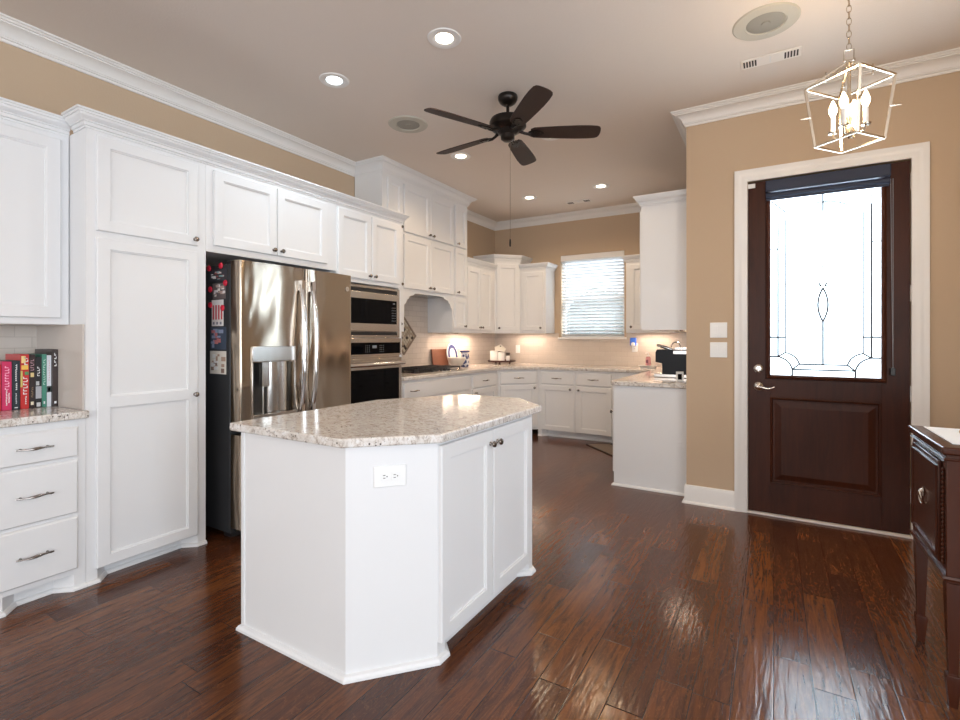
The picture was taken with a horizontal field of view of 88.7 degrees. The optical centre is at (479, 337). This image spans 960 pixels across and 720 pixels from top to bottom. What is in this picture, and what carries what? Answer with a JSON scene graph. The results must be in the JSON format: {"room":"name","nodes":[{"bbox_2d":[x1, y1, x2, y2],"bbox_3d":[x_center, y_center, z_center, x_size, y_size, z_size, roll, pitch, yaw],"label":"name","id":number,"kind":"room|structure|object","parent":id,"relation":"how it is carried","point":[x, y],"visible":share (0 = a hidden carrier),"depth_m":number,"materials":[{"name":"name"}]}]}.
{"room":"kitchen","nodes":[
{"label":"kitchen","id":0,"kind":"room"},
{"bbox_2d":[0,41,494,363],"bbox_3d":[-2.553,-0.235,3.085,0.150,3.050,10.870,0,0,31],"label":"wall","id":1,"kind":"structure","parent":0,"point":[27,78],"depth_m":3.36,"materials":[{"name":"beige paint"}]},
{"bbox_2d":[0,325,35,359],"bbox_3d":[-2.930,0.146,2.301,0.008,0.457,1.337,0,0,31],"label":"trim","id":2,"kind":"structure","parent":1,"relation":"attached to","point":[14,339],"depth_m":2.79,"materials":[{"name":"tile"}]},
{"bbox_2d":[0,97,70,325],"bbox_3d":[-2.621,-0.620,2.347,0.489,1.095,0.934,0,0,31],"label":"upper cabinet","id":3,"kind":"object","parent":1,"relation":"attached to","point":[34,142],"visible":0.9,"depth_m":2.52,"materials":[{"name":"white paint"}]},
{"bbox_2d":[0,12,355,176],"bbox_3d":[-3.199,-1.707,1.748,0.115,0.105,7.612,0,0,31],"label":"trim","id":4,"kind":"structure","parent":1,"relation":"attached to","point":[14,32],"depth_m":3.35,"materials":[{"name":"white paint"}]},
{"bbox_2d":[206,149,340,271],"bbox_3d":[-1.696,-0.864,3.698,0.686,0.632,1.071,0,0,31],"label":"upper cabinet","id":5,"kind":"object","parent":1,"relation":"attached to","point":[255,212],"visible":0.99,"depth_m":3.45,"materials":[{"name":"white paint"}]},
{"bbox_2d":[402,317,415,354],"bbox_3d":[-0.882,-0.025,5.703,0.011,0.450,0.450,0,0,31],"label":"decorative tile","id":6,"kind":"object","parent":1,"relation":"attached to","point":[408,336],"visible":0.66,"depth_m":5.74,"materials":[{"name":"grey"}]},
{"bbox_2d":[354,155,476,332],"bbox_3d":[-0.684,-0.913,5.592,0.463,1.692,1.752,0,0,31],"label":"upper cabinet","id":7,"kind":"object","parent":1,"relation":"attached to","point":[434,235],"visible":0.79,"depth_m":5.50,"materials":[{"name":"white paint"}]},
{"bbox_2d":[402,297,494,366],"bbox_3d":[-0.532,-0.068,6.306,0.008,0.885,2.950,0,0,31],"label":"backsplash","id":8,"kind":"structure","parent":1,"relation":"attached to","point":[479,346],"depth_m":6.10,"materials":[{"name":"tile"}]},
{"bbox_2d":[467,257,497,332],"bbox_3d":[-0.112,-0.545,6.629,0.379,0.956,0.796,0,0,31],"label":"upper cabinet","id":9,"kind":"object","parent":1,"relation":"attached to","point":[480,274],"visible":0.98,"depth_m":6.54,"materials":[{"name":"white paint"}]},
{"bbox_2d":[0,429,959,719],"bbox_3d":[0.726,1.340,1.115,7.900,0.100,10.900,0,0,31],"label":"floor","id":10,"kind":"structure","parent":0,"point":[637,604],"depth_m":2.10,"materials":[{"name":"brown wood"}]},
{"bbox_2d":[0,418,86,617],"bbox_3d":[-2.391,0.852,2.540,0.684,0.876,0.372,0,0,31],"label":"base cabinet","id":11,"kind":"object","parent":10,"relation":"on","point":[43,465],"visible":1,"depth_m":2.39,"materials":[{"name":"white paint"}]},
{"bbox_2d":[59,104,210,586],"bbox_3d":[-2.148,0.055,2.944,0.686,2.470,0.684,0,0,31],"label":"pantry cabinet","id":12,"kind":"object","parent":10,"relation":"on","point":[137,193],"visible":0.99,"depth_m":2.76,"materials":[{"name":"white paint"}]},
{"bbox_2d":[36,324,83,409],"bbox_3d":[-2.325,0.151,2.712,0.607,0.447,0.009,0,0,31],"label":"trim","id":13,"kind":"structure","parent":12,"relation":"attached to","point":[68,339],"depth_m":2.64,"materials":[{"name":"white wood"}]},
{"bbox_2d":[206,260,350,536],"bbox_3d":[-1.567,0.395,3.683,0.867,1.790,0.958,0,0,31],"label":"refrigerator","id":14,"kind":"object","parent":10,"relation":"on","point":[288,350],"visible":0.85,"depth_m":3.28,"materials":[{"name":"grey metal"}]},
{"bbox_2d":[210,351,225,373],"bbox_3d":[-1.714,0.160,3.211,0.180,0.150,0.002,0,0,31],"label":"photo card","id":15,"kind":"object","parent":14,"relation":"attached to","point":[217,358],"visible":1,"depth_m":3.21,"materials":[{"name":"beige paper"}]},
{"bbox_2d":[210,327,225,349],"bbox_3d":[-1.712,0.002,3.210,0.175,0.147,0.002,0,0,31],"label":"card","id":16,"kind":"object","parent":14,"relation":"attached to","point":[217,334],"visible":1,"depth_m":3.21,"materials":[{"name":"blue paper"}]},
{"bbox_2d":[212,299,223,325],"bbox_3d":[-1.718,-0.164,3.214,0.130,0.172,0.002,0,0,31],"label":"card","id":17,"kind":"object","parent":14,"relation":"attached to","point":[217,314],"visible":1,"depth_m":3.21,"materials":[{"name":"white"}]},
{"bbox_2d":[210,268,226,280],"bbox_3d":[-1.714,-0.411,3.211,0.190,0.073,0.002,0,0,31],"label":"photo card","id":18,"kind":"object","parent":14,"relation":"attached to","point":[220,274],"visible":1,"depth_m":3.21,"materials":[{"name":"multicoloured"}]},
{"bbox_2d":[213,283,225,298],"bbox_3d":[-1.703,-0.306,3.205,0.145,0.103,0.002,0,0,31],"label":"print","id":19,"kind":"object","parent":14,"relation":"attached to","point":[219,290],"visible":1,"depth_m":3.20,"materials":[{"name":"grey"}]},
{"bbox_2d":[330,193,409,397],"bbox_3d":[-1.194,0.055,4.536,0.686,2.470,0.880,0,0,31],"label":"tall cabinet","id":20,"kind":"object","parent":10,"relation":"on","point":[368,234],"visible":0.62,"depth_m":4.31,"materials":[{"name":"white paint"}]},
{"bbox_2d":[351,283,399,337],"bbox_3d":[-1.145,-0.233,4.473,0.480,0.458,0.738,0,0,31],"label":"microwave","id":21,"kind":"object","parent":20,"relation":"in","point":[375,311],"visible":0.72,"depth_m":4.37,"materials":[{"name":"silver metal"}]},
{"bbox_2d":[351,338,405,403],"bbox_3d":[-1.151,0.366,4.476,0.667,0.728,0.738,0,0,31],"label":"wall oven","id":22,"kind":"object","parent":20,"relation":"in","point":[376,363],"visible":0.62,"depth_m":4.35,"materials":[{"name":"silver metal"}]},
{"bbox_2d":[236,415,535,684],"bbox_3d":[-0.304,0.850,2.542,0.942,0.880,1.440,0,0,31],"label":"kitchen island","id":23,"kind":"object","parent":10,"relation":"on","point":[351,580],"visible":0.98,"depth_m":1.95,"materials":[{"name":"white paint"}]},
{"bbox_2d":[230,394,540,447],"bbox_3d":[-0.322,0.393,2.558,0.964,0.035,1.471,0,0,31],"label":"island countertop","id":24,"kind":"structure","parent":23,"relation":"on","point":[430,419],"depth_m":2.23,"materials":[{"name":"stone"}]},
{"bbox_2d":[374,464,405,487],"bbox_3d":[-0.346,0.532,1.892,0.124,0.082,0.009,0,0,-17],"label":"power outlet","id":25,"kind":"object","parent":23,"relation":"attached to","point":[390,475],"visible":1,"depth_m":1.89,"materials":[{"name":"white plastic"}]},
{"bbox_2d":[381,472,388,480],"bbox_3d":[-0.365,0.532,1.883,0.030,0.032,0.003,0,0,-17],"label":"receptacle","id":26,"kind":"object","parent":25,"relation":"attached to","point":[384,475],"depth_m":1.88,"materials":[{"name":"white plastic"}]},
{"bbox_2d":[391,471,398,479],"bbox_3d":[-0.327,0.532,1.895,0.030,0.032,0.003,0,0,-17],"label":"receptacle","id":27,"kind":"object","parent":25,"relation":"attached to","point":[394,474],"depth_m":1.89,"materials":[{"name":"white plastic"}]},
{"bbox_2d":[402,373,469,397],"bbox_3d":[-0.676,0.852,5.394,0.674,0.876,1.236,0,0,31],"label":"base cabinet","id":28,"kind":"object","parent":10,"relation":"on","point":[454,384],"visible":0.17,"depth_m":5.20,"materials":[{"name":"white paint"}]},
{"bbox_2d":[470,370,497,396],"bbox_3d":[-0.186,0.852,6.212,0.674,0.876,0.672,0,0,31],"label":"base cabinet","id":29,"kind":"object","parent":10,"relation":"on","point":[481,383],"visible":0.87,"depth_m":6.05,"materials":[{"name":"white paint"}]},
{"bbox_2d":[498,369,537,428],"bbox_3d":[0.398,0.852,6.861,1.016,0.876,1.040,0,0,31],"label":"base cabinet","id":30,"kind":"object","parent":10,"relation":"on","point":[522,384],"visible":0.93,"depth_m":6.42,"materials":[{"name":"white paint"}]},
{"bbox_2d":[538,369,638,442],"bbox_3d":[1.551,0.852,6.367,1.467,0.876,0.702,0,0,31],"label":"base cabinet","id":31,"kind":"object","parent":10,"relation":"on","point":[574,404],"visible":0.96,"depth_m":6.22,"materials":[{"name":"white paint"}]},
{"bbox_2d":[586,443,612,455],"bbox_3d":[1.523,1.284,5.697,0.336,0.012,0.613,0,0,-15],"label":"floor mat","id":32,"kind":"object","parent":10,"relation":"on","point":[607,448],"visible":0.68,"depth_m":5.75,"materials":[{"name":"brown fabric"}]},
{"bbox_2d":[610,385,685,495],"bbox_3d":[1.999,0.852,5.152,0.662,0.876,2.326,0,0,31],"label":"base cabinet","id":33,"kind":"object","parent":10,"relation":"on","point":[649,423],"visible":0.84,"depth_m":4.15,"materials":[{"name":"white paint"}]},
{"bbox_2d":[402,362,685,388],"bbox_3d":[0.799,0.394,5.509,3.092,0.038,2.948,0,0,31],"label":"countertop","id":34,"kind":"structure","parent":33,"relation":"on","point":[645,378],"depth_m":5.81,"materials":[{"name":"stone"}]},
{"bbox_2d":[402,365,465,374],"bbox_3d":[-0.608,0.351,5.539,0.485,0.048,0.900,0,0,31],"label":"gas cooktop","id":35,"kind":"object","parent":34,"relation":"in","point":[425,369],"visible":0.91,"depth_m":5.44,"materials":[{"name":"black metal"}]},
{"bbox_2d":[431,349,448,364],"bbox_3d":[-0.512,0.258,6.263,0.051,0.234,0.330,0,0,31],"label":"cutting board","id":36,"kind":"object","parent":34,"relation":"on","point":[439,356],"visible":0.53,"depth_m":6.24,"materials":[{"name":"brown wood"}]},
{"bbox_2d":[446,343,457,364],"bbox_3d":[-0.361,0.221,6.423,0.059,0.307,0.250,0,0,31],"label":"oval platter","id":37,"kind":"object","parent":34,"relation":"on","point":[451,351],"visible":0.59,"depth_m":6.41,"materials":[{"name":"white ceramic"}]},
{"bbox_2d":[447,357,465,367],"bbox_3d":[-0.292,0.309,6.131,0.235,0.129,0.235,0,0,31],"label":"serving bowl","id":38,"kind":"object","parent":34,"relation":"on","point":[455,361],"visible":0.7,"depth_m":6.06,"materials":[{"name":"beige ceramic"}]},
{"bbox_2d":[460,350,469,366],"bbox_3d":[-0.188,0.268,6.352,0.148,0.212,0.128,0,0,-22],"label":"pitcher","id":39,"kind":"object","parent":34,"relation":"on","point":[464,353],"visible":0.84,"depth_m":6.31,"materials":[{"name":"blue ceramic"}]},
{"bbox_2d":[488,359,515,363],"bbox_3d":[0.314,0.347,7.120,0.410,0.056,0.410,0,0,11],"label":"tray","id":40,"kind":"object","parent":34,"relation":"on","point":[510,361],"visible":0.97,"depth_m":6.98,"materials":[{"name":"brown wood"}]},
{"bbox_2d":[490,350,497,360],"bbox_3d":[0.203,0.258,7.093,0.124,0.158,0.124,0,0,31],"label":"canister","id":41,"kind":"object","parent":40,"relation":"on","point":[493,353],"visible":0.8,"depth_m":7.04,"materials":[{"name":"white ceramic"}]},
{"bbox_2d":[495,344,505,351],"bbox_3d":[0.297,0.195,7.210,0.167,0.207,0.024,0,0,1],"label":"sign","id":42,"kind":"object","parent":40,"relation":"on","point":[499,348],"visible":0.67,"depth_m":7.20,"materials":[{"name":"beige paint"}]},
{"bbox_2d":[498,352,504,360],"bbox_3d":[0.303,0.269,7.027,0.102,0.136,0.102,0,0,31],"label":"canister","id":43,"kind":"object","parent":40,"relation":"on","point":[501,355],"visible":0.84,"depth_m":6.99,"materials":[{"name":"white ceramic"}]},
{"bbox_2d":[506,352,509,360],"bbox_3d":[0.399,0.272,7.016,0.060,0.130,0.060,0,0,31],"label":"spice jar","id":44,"kind":"object","parent":40,"relation":"on","point":[507,353],"visible":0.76,"depth_m":7.00,"materials":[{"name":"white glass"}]},
{"bbox_2d":[638,365,658,367],"bbox_3d":[2.098,0.358,6.122,0.230,0.032,0.120,0,0,31],"label":"soap tray","id":45,"kind":"object","parent":34,"relation":"on","point":[641,366],"visible":0.98,"depth_m":6.11,"materials":[{"name":"white ceramic"}]},
{"bbox_2d":[645,353,650,365],"bbox_3d":[2.096,0.262,6.122,0.067,0.160,0.066,0,0,31],"label":"soap bottle","id":46,"kind":"object","parent":45,"relation":"on","point":[648,359],"visible":1,"depth_m":6.10,"materials":[{"name":"pink plastic"}]},
{"bbox_2d":[654,342,685,377],"bbox_3d":[1.896,0.203,4.750,0.352,0.340,0.340,0,0,31],"label":"printer","id":47,"kind":"object","parent":34,"relation":"on","point":[672,360],"visible":0.62,"depth_m":4.62,"materials":[{"name":"black plastic"}]},
{"bbox_2d":[654,372,685,377],"bbox_3d":[1.897,0.357,4.750,0.352,0.033,0.300,0,0,31],"label":"drip tray","id":48,"kind":"object","parent":47,"relation":"on","point":[660,374],"depth_m":4.64,"materials":[{"name":"silver metal"}]},
{"bbox_2d":[676,371,683,381],"bbox_3d":[1.704,0.331,4.189,0.060,0.088,0.017,0,0,21],"label":"digital clock","id":49,"kind":"object","parent":34,"relation":"on","point":[679,375],"visible":1,"depth_m":4.18,"materials":[{"name":"white plastic"}]},
{"bbox_2d":[908,425,959,708],"bbox_3d":[2.050,0.834,1.710,0.782,0.912,0.539,0,0,31],"label":"console table","id":50,"kind":"object","parent":10,"relation":"on","point":[935,461],"visible":1,"depth_m":1.76,"materials":[{"name":"brown wood"}]},
{"bbox_2d":[923,426,959,444],"bbox_3d":[2.072,0.377,1.743,0.675,0.002,0.400,0,0,31],"label":"table runner","id":51,"kind":"object","parent":50,"relation":"on","point":[952,435],"visible":1,"depth_m":1.93,"materials":[{"name":"white fabric"}]},
{"bbox_3d":[-2.659,0.852,2.096,0.680,0.876,0.664,0,0,31],"label":"base cabinet","id":52,"kind":"object","parent":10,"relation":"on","visible":0},
{"bbox_2d":[0,406,88,427],"bbox_3d":[-2.568,0.394,2.262,0.651,0.038,1.043,0,0,31],"label":"countertop","id":53,"kind":"structure","parent":52,"relation":"on","point":[19,417],"depth_m":2.44,"materials":[{"name":"stone"}]},
{"bbox_2d":[0,365,0,410],"bbox_3d":[-2.553,0.256,2.549,0.201,0.238,0.044,0,0,31],"label":"book","id":54,"kind":"object","parent":53,"relation":"on","point":[0,365],"visible":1,"depth_m":2.52,"materials":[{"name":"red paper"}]},
{"bbox_2d":[0,361,11,410],"bbox_3d":[-2.530,0.248,2.587,0.201,0.252,0.038,0,0,31],"label":"book","id":55,"kind":"object","parent":53,"relation":"on","point":[6,366],"visible":1,"depth_m":2.54,"materials":[{"name":"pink paper"}]},
{"bbox_2d":[5,366,9,405],"bbox_3d":[-2.443,0.247,2.538,0.001,0.203,0.019,0,0,31],"label":"print","id":56,"kind":"object","parent":55,"relation":"attached to","point":[7,368],"depth_m":2.54,"materials":[{"name":"pink paper"}]},
{"bbox_2d":[0,360,19,409],"bbox_3d":[-2.511,0.246,2.619,0.201,0.256,0.031,0,0,31],"label":"book","id":57,"kind":"object","parent":53,"relation":"on","point":[15,363],"visible":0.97,"depth_m":2.57,"materials":[{"name":"grey paper"}]},
{"bbox_2d":[15,364,17,407],"bbox_3d":[-2.425,0.253,2.567,0.001,0.228,0.012,0,0,31],"label":"print","id":58,"kind":"object","parent":57,"relation":"attached to","point":[16,365],"depth_m":2.57,"materials":[{"name":"black"}]},
{"bbox_2d":[5,354,28,408],"bbox_3d":[-2.502,0.231,2.653,0.221,0.288,0.034,0,0,31],"label":"book","id":59,"kind":"object","parent":53,"relation":"on","point":[23,358],"visible":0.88,"depth_m":2.60,"materials":[{"name":"red paper"}]},
{"bbox_2d":[20,356,28,403],"bbox_3d":[-2.408,0.223,2.596,0.001,0.255,0.033,0,0,31],"label":"print","id":60,"kind":"object","parent":59,"relation":"attached to","point":[24,360],"depth_m":2.60,"materials":[{"name":"red paper"}]},
{"bbox_2d":[29,354,34,407],"bbox_3d":[-2.486,0.232,2.680,0.221,0.286,0.024,0,0,31],"label":"book","id":61,"kind":"object","parent":53,"relation":"on","point":[31,356],"visible":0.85,"depth_m":2.62,"materials":[{"name":"black paper"}]},
{"bbox_2d":[31,359,33,404],"bbox_3d":[-2.392,0.236,2.623,0.001,0.243,0.014,0,0,31],"label":"print","id":62,"kind":"object","parent":61,"relation":"attached to","point":[32,360],"depth_m":2.62,"materials":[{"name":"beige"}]},
{"bbox_2d":[35,357,41,407],"bbox_3d":[-2.464,0.238,2.697,0.201,0.272,0.027,0,0,31],"label":"book","id":63,"kind":"object","parent":53,"relation":"on","point":[38,360],"visible":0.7,"depth_m":2.65,"materials":[{"name":"black paper"}]},
{"bbox_2d":[36,367,41,406],"bbox_3d":[-2.378,0.262,2.646,0.001,0.215,0.024,0,0,31],"label":"print","id":64,"kind":"object","parent":63,"relation":"attached to","point":[38,369],"depth_m":2.65,"materials":[{"name":"black"}]},
{"bbox_2d":[35,354,46,406],"bbox_3d":[-2.460,0.232,2.723,0.221,0.286,0.020,0,0,31],"label":"book","id":65,"kind":"object","parent":53,"relation":"on","point":[44,356],"visible":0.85,"depth_m":2.67,"materials":[{"name":"teal paper"}]},
{"bbox_2d":[35,349,57,405],"bbox_3d":[-2.438,0.218,2.760,0.251,0.312,0.024,0,0,31],"label":"book","id":66,"kind":"object","parent":53,"relation":"on","point":[53,352],"visible":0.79,"depth_m":2.70,"materials":[{"name":"black paper"}]},
{"bbox_2d":[47,355,50,406],"bbox_3d":[-2.450,0.234,2.741,0.221,0.280,0.019,0,0,31],"label":"book","id":67,"kind":"object","parent":53,"relation":"on","point":[48,356],"visible":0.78,"depth_m":2.68,"materials":[{"name":"white paper"}]},
{"bbox_2d":[47,361,50,391],"bbox_3d":[-2.355,0.208,2.684,0.001,0.176,0.019,0,0,31],"label":"print","id":68,"kind":"object","parent":67,"relation":"attached to","point":[48,362],"depth_m":2.68,"materials":[{"name":"white paper"}]},
{"bbox_2d":[0,0,959,221],"bbox_3d":[0.726,-1.810,1.115,7.900,0.100,10.900,0,0,31],"label":"ceiling","id":69,"kind":"structure","parent":0,"point":[620,67],"depth_m":3.11,"materials":[{"name":"beige paint"}]},
{"bbox_2d":[319,72,348,87],"bbox_3d":[-0.994,-1.756,3.352,0.199,0.007,0.199,0,0,31],"label":"recessed light","id":70,"kind":"object","parent":69,"relation":"in","point":[330,79],"visible":1,"depth_m":3.34,"materials":[{"name":"white paint"}]},
{"bbox_2d":[388,115,427,132],"bbox_3d":[-0.592,-1.754,4.043,0.324,0.012,0.324,0,0,31],"label":"ceiling speaker","id":71,"kind":"object","parent":69,"relation":"attached to","point":[404,123],"visible":1,"depth_m":4.03,"materials":[{"name":"beige plastic"}]},
{"bbox_2d":[397,120,419,129],"bbox_3d":[-0.592,-1.752,4.043,0.188,0.008,0.188,0,0,31],"label":"grille","id":72,"kind":"object","parent":71,"relation":"attached to","point":[401,124],"depth_m":4.04,"materials":[{"name":"grey"}]},
{"bbox_2d":[427,27,460,48],"bbox_3d":[-0.209,-1.756,2.882,0.199,0.007,0.199,0,0,31],"label":"recessed light","id":73,"kind":"object","parent":69,"relation":"in","point":[444,38],"visible":1,"depth_m":2.87,"materials":[{"name":"white paint"}]},
{"bbox_2d":[451,152,470,159],"bbox_3d":[-0.186,-1.756,4.750,0.199,0.007,0.199,0,0,31],"label":"recessed light","id":74,"kind":"object","parent":69,"relation":"in","point":[459,155],"visible":1,"depth_m":4.74,"materials":[{"name":"white paint"}]},
{"bbox_2d":[424,85,600,246],"bbox_3d":[0.183,-1.210,3.602,1.264,1.100,1.278,0,0,31],"label":"ceiling fan","id":75,"kind":"object","parent":69,"relation":"hanging from","point":[507,125],"visible":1,"depth_m":3.51,"materials":[{"name":"black metal"}]},
{"bbox_2d":[522,195,536,199],"bbox_3d":[0.620,-1.756,6.156,0.199,0.007,0.199,0,0,31],"label":"recessed light","id":76,"kind":"object","parent":69,"relation":"in","point":[528,197],"visible":1,"depth_m":6.13,"materials":[{"name":"white paint"}]},
{"bbox_2d":[541,138,558,140],"bbox_3d":[0.620,-1.756,4.267,0.199,0.007,0.199,0,0,31],"label":"recessed light","id":77,"kind":"object","parent":69,"relation":"in","point":[547,139],"visible":0.24,"depth_m":4.33,"materials":[{"name":"white paint"}]},
{"bbox_2d":[565,199,591,204],"bbox_3d":[1.270,-1.755,6.326,0.320,0.010,0.120,0,0,31],"label":"ceiling vent","id":78,"kind":"object","parent":69,"relation":"in","point":[583,200],"visible":1,"depth_m":6.31,"materials":[{"name":"white metal"}]},
{"bbox_2d":[592,183,609,188],"bbox_3d":[1.401,-1.756,5.688,0.199,0.007,0.199,0,0,31],"label":"recessed light","id":79,"kind":"object","parent":69,"relation":"in","point":[602,185],"visible":1,"depth_m":5.68,"materials":[{"name":"white paint"}]},
{"bbox_2d":[732,2,800,40],"bbox_3d":[1.592,-1.754,2.736,0.332,0.012,0.332,0,0,31],"label":"ceiling speaker","id":80,"kind":"object","parent":69,"relation":"attached to","point":[768,20],"visible":1,"depth_m":2.72,"materials":[{"name":"beige plastic"}]},
{"bbox_2d":[746,12,785,33],"bbox_3d":[1.592,-1.752,2.736,0.193,0.008,0.193,0,0,31],"label":"grille","id":81,"kind":"object","parent":80,"relation":"attached to","point":[765,22],"depth_m":2.73,"materials":[{"name":"grey"}]},
{"bbox_2d":[740,46,801,69],"bbox_3d":[1.825,-1.755,3.086,0.330,0.010,0.115,0,0,31],"label":"ceiling vent","id":82,"kind":"object","parent":69,"relation":"in","point":[796,51],"visible":1,"depth_m":3.08,"materials":[{"name":"white metal"}]},
{"bbox_2d":[801,0,901,152],"bbox_3d":[1.652,-1.315,2.199,0.266,0.890,0.266,0,0,-21],"label":"lantern chandelier","id":83,"kind":"object","parent":69,"relation":"hanging from","point":[850,122],"visible":1,"depth_m":2.19,"materials":[{"name":"silver metal"}]},
{"bbox_2d":[828,61,870,138],"bbox_3d":[1.652,-1.065,2.199,0.127,0.350,0.127,0,0,10],"label":"candelabra","id":84,"kind":"object","parent":83,"relation":"on","point":[848,121],"depth_m":2.19,"materials":[{"name":"silver metal"}]},
{"bbox_2d":[495,212,639,366],"bbox_3d":[1.663,-0.235,6.807,3.260,3.050,0.150,0,0,31],"label":"wall","id":85,"kind":"structure","parent":0,"point":[546,242],"depth_m":6.98,"materials":[{"name":"beige paint"}]},
{"bbox_2d":[473,254,532,333],"bbox_3d":[0.342,-0.619,7.129,0.644,1.103,0.639,0,0,31],"label":"upper cabinet","id":86,"kind":"object","parent":85,"relation":"attached to","point":[507,273],"visible":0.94,"depth_m":6.94,"materials":[{"name":"white paint"}]},
{"bbox_2d":[518,262,557,332],"bbox_3d":[0.832,-0.553,6.989,0.454,0.973,0.374,0,0,31],"label":"upper cabinet","id":87,"kind":"object","parent":85,"relation":"attached to","point":[537,280],"visible":0.99,"depth_m":6.89,"materials":[{"name":"white paint"}]},
{"bbox_2d":[495,333,685,366],"bbox_3d":[1.558,0.151,6.778,3.110,0.447,0.008,0,0,31],"label":"backsplash","id":88,"kind":"structure","parent":85,"relation":"attached to","point":[546,348],"depth_m":6.83,"materials":[{"name":"tile"}]},
{"bbox_2d":[558,337,626,338],"bbox_3d":[1.555,0.004,6.817,0.965,0.028,0.125,0,0,31],"label":"trim","id":89,"kind":"structure","parent":85,"relation":"attached to","point":[558,337],"depth_m":6.75,"materials":[{"name":"white paint"}]},
{"bbox_2d":[563,263,623,333],"bbox_3d":[1.600,-0.593,6.892,0.905,1.169,0.050,0,0,31],"label":"window","id":90,"kind":"structure","parent":85,"relation":"in","point":[623,263],"depth_m":7.02,"materials":[{"name":"white paint"}]},
{"bbox_2d":[561,250,623,336],"bbox_3d":[1.555,-0.592,6.816,0.897,1.160,0.066,0,0,31],"label":"window blind","id":91,"kind":"object","parent":90,"relation":"attached to","point":[611,256],"visible":0.91,"depth_m":6.81,"materials":[{"name":"white paint"}]},
{"bbox_2d":[632,343,637,351],"bbox_3d":[2.043,0.125,6.478,0.072,0.118,0.009,0,0,31],"label":"power outlet","id":92,"kind":"object","parent":85,"relation":"attached to","point":[634,348],"visible":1,"depth_m":6.47,"materials":[{"name":"white plastic"}]},
{"bbox_2d":[630,338,635,345],"bbox_3d":[2.015,0.051,6.460,0.080,0.113,0.048,0,0,31],"label":"night light","id":93,"kind":"object","parent":92,"relation":"attached to","point":[632,340],"visible":1,"depth_m":6.44,"materials":[{"name":"blue plastic"}]},
{"bbox_2d":[620,254,680,332],"bbox_3d":[2.168,-0.553,6.190,0.696,0.973,0.374,0,0,31],"label":"upper cabinet","id":94,"kind":"object","parent":85,"relation":"attached to","point":[632,262],"visible":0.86,"depth_m":6.17,"materials":[{"name":"white paint"}]},
{"bbox_2d":[467,47,959,230],"bbox_3d":[1.931,-1.707,4.420,2.973,0.105,7.142,0,0,-22],"label":"trim","id":95,"kind":"structure","parent":85,"relation":"attached to","point":[947,61],"depth_m":3.53,"materials":[{"name":"white paint"}]},
{"bbox_2d":[686,71,959,535],"bbox_3d":[2.534,-0.235,3.395,2.040,3.050,0.150,0,0,31],"label":"wall","id":96,"kind":"structure","parent":0,"point":[929,110],"depth_m":3.54,"materials":[{"name":"beige paint"}]},
{"bbox_2d":[682,484,733,510],"bbox_3d":[1.783,1.219,3.828,0.367,0.142,0.180,0,0,31],"label":"baseboard","id":97,"kind":"structure","parent":96,"relation":"attached to","point":[695,495],"depth_m":3.76,"materials":[{"name":"white paint"}]},
{"bbox_2d":[710,322,726,337],"bbox_3d":[1.814,-0.060,3.734,0.118,0.116,0.009,0,0,31],"label":"light switch","id":98,"kind":"object","parent":96,"relation":"attached to","point":[717,330],"visible":1,"depth_m":3.73,"materials":[{"name":"white plastic"}]},
{"bbox_2d":[710,342,726,357],"bbox_3d":[1.814,0.090,3.734,0.118,0.116,0.009,0,0,31],"label":"light switch","id":99,"kind":"object","parent":96,"relation":"attached to","point":[717,349],"visible":1,"depth_m":3.73,"materials":[{"name":"white plastic"}]},
{"bbox_2d":[748,161,910,534],"bbox_3d":[2.385,0.063,3.403,0.929,2.424,0.104,0,0,31],"label":"door","id":100,"kind":"structure","parent":96,"relation":"in","point":[829,287],"depth_m":3.40,"materials":[{"name":"brown wood"}]},
{"bbox_2d":[766,177,890,200],"bbox_3d":[2.374,-1.021,3.383,0.699,0.058,0.044,0,0,31],"label":"rolled shade","id":101,"kind":"object","parent":100,"relation":"attached to","point":[855,183],"depth_m":3.36,"materials":[{"name":"blue"}]},
{"bbox_2d":[747,510,911,538],"bbox_3d":[2.413,1.283,3.456,0.926,0.014,0.170,0,0,31],"label":"threshold","id":102,"kind":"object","parent":96,"relation":"attached to","point":[748,511],"depth_m":3.37,"materials":[{"name":"white metal"}]},
{"bbox_2d":[734,141,929,538],"bbox_3d":[2.373,0.025,3.388,1.096,2.530,0.028,0,0,31],"label":"trim","id":103,"kind":"structure","parent":96,"relation":"attached to","point":[919,153],"depth_m":3.32,"materials":[{"name":"white paint"}]},
{"bbox_3d":[2.361,-0.235,4.945,0.150,3.050,2.330,0,0,31],"label":"wall","id":104,"kind":"structure","parent":0,"visible":0},
{"bbox_2d":[633,189,685,332],"bbox_3d":[2.092,-0.633,5.071,0.436,1.133,2.370,0,0,31],"label":"upper cabinet","id":105,"kind":"object","parent":104,"relation":"attached to","point":[663,214],"visible":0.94,"depth_m":4.09,"materials":[{"name":"white paint"}]},
{"label":"outside","id":106,"kind":"structure","parent":0,"visible":0},
{"bbox_3d":[16.542,1.425,27.626,60.000,0.230,55.600,0,0,31],"label":"ground","id":107,"kind":"structure","parent":106,"visible":0},
{"bbox_2d":[567,288,622,333],"bbox_3d":[2.733,0.155,11.189,2.114,2.620,1.762,0,0,31],"label":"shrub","id":108,"kind":"object","parent":107,"relation":"on","point":[590,288],"visible":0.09,"depth_m":10.80,"materials":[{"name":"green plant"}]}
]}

